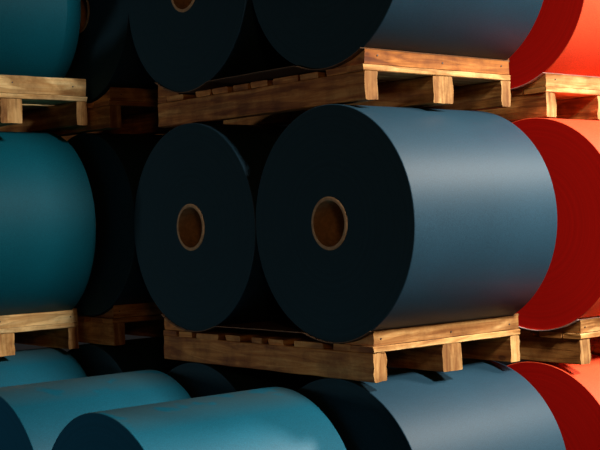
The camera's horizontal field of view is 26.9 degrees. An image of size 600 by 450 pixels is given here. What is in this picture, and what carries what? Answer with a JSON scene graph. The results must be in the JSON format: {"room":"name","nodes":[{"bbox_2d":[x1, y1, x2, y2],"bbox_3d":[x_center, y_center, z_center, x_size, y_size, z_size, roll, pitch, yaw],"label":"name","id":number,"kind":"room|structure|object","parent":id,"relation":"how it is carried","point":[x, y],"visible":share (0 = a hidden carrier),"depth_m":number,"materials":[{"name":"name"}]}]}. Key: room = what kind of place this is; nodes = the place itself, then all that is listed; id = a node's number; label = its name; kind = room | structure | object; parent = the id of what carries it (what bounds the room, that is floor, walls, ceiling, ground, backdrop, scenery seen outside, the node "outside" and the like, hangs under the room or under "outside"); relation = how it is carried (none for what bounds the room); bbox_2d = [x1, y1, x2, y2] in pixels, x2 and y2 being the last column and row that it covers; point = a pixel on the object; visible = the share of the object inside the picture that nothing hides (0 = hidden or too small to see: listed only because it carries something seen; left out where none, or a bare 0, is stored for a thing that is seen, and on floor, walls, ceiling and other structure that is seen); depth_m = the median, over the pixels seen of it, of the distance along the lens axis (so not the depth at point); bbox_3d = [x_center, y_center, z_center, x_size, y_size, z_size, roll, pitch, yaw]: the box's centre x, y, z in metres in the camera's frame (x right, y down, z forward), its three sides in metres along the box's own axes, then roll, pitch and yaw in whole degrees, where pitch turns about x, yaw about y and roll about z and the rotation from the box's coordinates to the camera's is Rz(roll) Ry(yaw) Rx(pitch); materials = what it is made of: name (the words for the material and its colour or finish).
{"room":"warehouse","nodes":[
{"label":"warehouse","id":0,"kind":"room"},
{"bbox_2d":[14,124,288,351],"bbox_3d":[-4.777,-0.858,9.335,13.000,5.000,0.200,-2,0,-40],"label":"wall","id":1,"kind":"structure","parent":0,"point":[127,337],"depth_m":11.27,"materials":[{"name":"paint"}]},
{"bbox_2d":[392,358,526,367],"bbox_3d":[4.782,-1.155,8.284,0.200,5.000,14.200,-2,0,-40],"label":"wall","id":2,"kind":"structure","parent":0,"point":[502,362],"depth_m":11.58,"materials":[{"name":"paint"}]},
{"bbox_3d":[-0.094,1.592,3.939,13.000,0.150,14.000,-2,0,-40],"label":"floor","id":3,"kind":"structure","parent":0,"visible":0},
{"bbox_3d":[0.161,1.410,5.007,0.785,0.190,1.270,-2,0,-40],"label":"wooden pallet","id":4,"kind":"object","parent":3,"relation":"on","visible":0},
{"bbox_2d":[167,362,330,397],"bbox_3d":[-0.127,0.966,5.309,0.744,0.836,0.836,-2,0,-40],"label":"paper roll","id":5,"kind":"object","parent":4,"relation":"on","point":[198,379],"visible":0.06,"depth_m":5.03,"materials":[{"name":"paper"}]},
{"bbox_2d":[161,314,520,382],"bbox_3d":[0.129,0.444,4.983,0.787,0.190,1.269,-2,0,-40],"label":"wooden pallet","id":6,"kind":"object","parent":5,"relation":"on","point":[281,345],"visible":0.62,"depth_m":4.62,"materials":[{"name":"brown wood"}]},
{"bbox_2d":[134,123,289,330],"bbox_3d":[-0.160,-0.001,5.280,0.744,0.836,0.836,-2,0,-40],"label":"paper roll","id":7,"kind":"object","parent":6,"relation":"on","point":[198,256],"visible":0.56,"depth_m":4.99,"materials":[{"name":"paper"}]},
{"bbox_2d":[155,47,510,127],"bbox_3d":[0.099,-0.523,5.015,0.785,0.190,1.270,-2,0,-40],"label":"wooden pallet","id":8,"kind":"object","parent":7,"relation":"on","point":[369,76],"visible":0.94,"depth_m":4.67,"materials":[{"name":"brown wood"}]},
{"bbox_2d":[128,0,296,91],"bbox_3d":[-0.192,-0.967,5.315,0.744,0.836,0.836,-2,0,-40],"label":"paper roll","id":9,"kind":"object","parent":8,"relation":"on","point":[183,45],"visible":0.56,"depth_m":5.02,"materials":[{"name":"paper"}]},
{"bbox_2d":[252,0,542,68],"bbox_3d":[0.362,-0.982,4.686,0.764,0.836,0.836,-2,0,-40],"label":"paper roll","id":10,"kind":"object","parent":8,"relation":"on","point":[310,34],"visible":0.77,"depth_m":4.46,"materials":[{"name":"paper"}]},
{"bbox_2d":[256,104,556,341],"bbox_3d":[0.385,-0.015,4.644,0.750,0.836,0.836,-2,0,-40],"label":"paper roll","id":11,"kind":"object","parent":6,"relation":"on","point":[369,218],"visible":0.95,"depth_m":4.37,"materials":[{"name":"paper"}]},
{"bbox_2d":[297,358,565,449],"bbox_3d":[0.433,0.951,4.681,0.770,0.836,0.836,-2,0,-40],"label":"paper roll","id":12,"kind":"object","parent":4,"relation":"on","point":[486,404],"visible":0.84,"depth_m":4.43,"materials":[{"name":"paper"}]},
{"bbox_3d":[-0.928,1.441,6.345,0.779,0.186,1.269,-2,0,-40],"label":"wooden pallet","id":13,"kind":"object","parent":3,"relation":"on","visible":0},
{"bbox_2d":[68,337,190,376],"bbox_3d":[-0.681,0.968,6.002,0.744,0.860,0.860,-2,0,-40],"label":"paper roll","id":14,"kind":"object","parent":13,"relation":"on","point":[139,354],"visible":0.07,"depth_m":5.71,"materials":[{"name":"paper"}]},
{"bbox_2d":[77,302,166,345],"bbox_3d":[-0.955,0.451,6.333,0.780,0.186,1.270,-2,0,-40],"label":"wooden pallet","id":15,"kind":"object","parent":14,"relation":"on","point":[111,328],"visible":0.27,"depth_m":5.72,"materials":[{"name":"brown wood"}]},
{"bbox_2d":[67,133,163,315],"bbox_3d":[-0.708,-0.012,6.001,0.744,0.840,0.840,-2,0,-40],"label":"paper roll","id":16,"kind":"object","parent":15,"relation":"on","point":[113,164],"visible":0.19,"depth_m":5.62,"materials":[{"name":"paper"}]},
{"bbox_2d":[46,87,222,140],"bbox_3d":[-0.962,-0.520,6.263,0.778,0.186,1.269,-2,0,-40],"label":"wooden pallet","id":17,"kind":"object","parent":16,"relation":"on","point":[119,110],"visible":0.41,"depth_m":5.67,"materials":[{"name":"brown wood"}]},
{"bbox_2d":[65,0,157,103],"bbox_3d":[-0.732,-0.981,5.966,0.744,0.836,0.836,-2,0,-40],"label":"paper roll","id":18,"kind":"object","parent":17,"relation":"on","point":[106,56],"visible":0.22,"depth_m":5.59,"materials":[{"name":"paper"}]},
{"bbox_3d":[0.985,1.402,5.611,0.778,0.150,1.269,-2,0,-40],"label":"wooden pallet","id":19,"kind":"object","parent":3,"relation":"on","visible":0},
{"bbox_2d":[507,354,599,449],"bbox_3d":[1.234,0.959,5.281,0.744,0.836,0.836,-2,0,-40],"label":"paper roll","id":20,"kind":"object","parent":19,"relation":"on","point":[571,392],"visible":0.43,"depth_m":4.93,"materials":[{"name":"paper"}]},
{"bbox_2d":[518,316,599,364],"bbox_3d":[0.968,0.451,5.587,0.787,0.190,1.269,-2,0,-40],"label":"wooden pallet","id":21,"kind":"object","parent":20,"relation":"on","point":[575,342],"visible":0.3,"depth_m":4.94,"materials":[{"name":"brown wood"}]},
{"bbox_2d":[512,118,599,329],"bbox_3d":[1.212,-0.014,5.252,0.744,0.848,0.848,-2,0,-40],"label":"paper roll","id":22,"kind":"object","parent":21,"relation":"on","point":[569,291],"visible":0.31,"depth_m":4.88,"materials":[{"name":"paper"}]},
{"bbox_2d":[481,72,599,122],"bbox_3d":[0.865,-0.526,5.742,0.785,0.190,1.269,-2,0,-40],"label":"wooden pallet","id":23,"kind":"object","parent":22,"relation":"on","point":[548,95],"visible":0.47,"depth_m":5.14,"materials":[{"name":"brown wood"}]},
{"bbox_2d":[509,0,599,88],"bbox_3d":[1.117,-0.985,5.404,0.744,0.836,0.836,-2,0,-40],"label":"paper roll","id":24,"kind":"object","parent":23,"relation":"on","point":[564,37],"visible":0.44,"depth_m":5.00,"materials":[{"name":"paper"}]},
{"bbox_3d":[-1.682,1.466,6.006,0.777,0.186,1.270,-2,0,-40],"label":"wooden pallet","id":25,"kind":"object","parent":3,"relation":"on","visible":0},
{"bbox_2d":[0,347,86,386],"bbox_3d":[-1.428,1.005,5.681,0.754,0.836,0.836,-2,0,-40],"label":"paper roll","id":26,"kind":"object","parent":25,"relation":"on","point":[29,366],"visible":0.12,"depth_m":5.64,"materials":[{"name":"paper"}]},
{"bbox_2d":[0,308,78,355],"bbox_3d":[-1.727,0.498,6.015,0.781,0.190,1.269,-2,0,-40],"label":"wooden pallet","id":27,"kind":"object","parent":26,"relation":"on","point":[54,329],"visible":1,"depth_m":5.73,"materials":[{"name":"brown wood"}]},
{"bbox_2d":[0,131,95,315],"bbox_3d":[-1.480,0.015,5.685,0.754,0.884,0.884,-2,0,-40],"label":"paper roll","id":28,"kind":"object","parent":27,"relation":"on","point":[48,220],"visible":0.95,"depth_m":5.50,"materials":[{"name":"paper"}]},
{"bbox_2d":[0,74,87,131],"bbox_3d":[-1.665,-0.534,5.888,0.783,0.213,1.270,-2,0,-40],"label":"wooden pallet","id":29,"kind":"object","parent":28,"relation":"on","point":[27,103],"visible":0.96,"depth_m":5.61,"materials":[{"name":"brown wood"}]},
{"bbox_2d":[0,0,80,77],"bbox_3d":[-1.520,-0.976,5.700,0.764,0.816,0.816,-2,0,-40],"label":"paper roll","id":30,"kind":"object","parent":29,"relation":"on","point":[39,38],"visible":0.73,"depth_m":5.53,"materials":[{"name":"paper"}]},
{"bbox_3d":[-0.611,1.462,4.710,0.779,0.137,1.268,-2,0,-40],"label":"wooden pallet","id":31,"kind":"object","parent":3,"relation":"on","visible":0},
{"bbox_2d":[0,370,190,449],"bbox_3d":[-0.888,1.037,5.008,0.766,0.840,0.840,-2,0,-40],"label":"paper roll","id":32,"kind":"object","parent":31,"relation":"on","point":[33,416],"visible":0.67,"depth_m":4.78,"materials":[{"name":"paper"}]},
{"bbox_2d":[52,387,345,449],"bbox_3d":[-0.351,1.024,4.361,0.782,0.836,0.836,-2,0,-40],"label":"paper roll","id":33,"kind":"object","parent":31,"relation":"on","point":[269,418],"visible":1,"depth_m":4.20,"materials":[{"name":"paper"}]}
]}

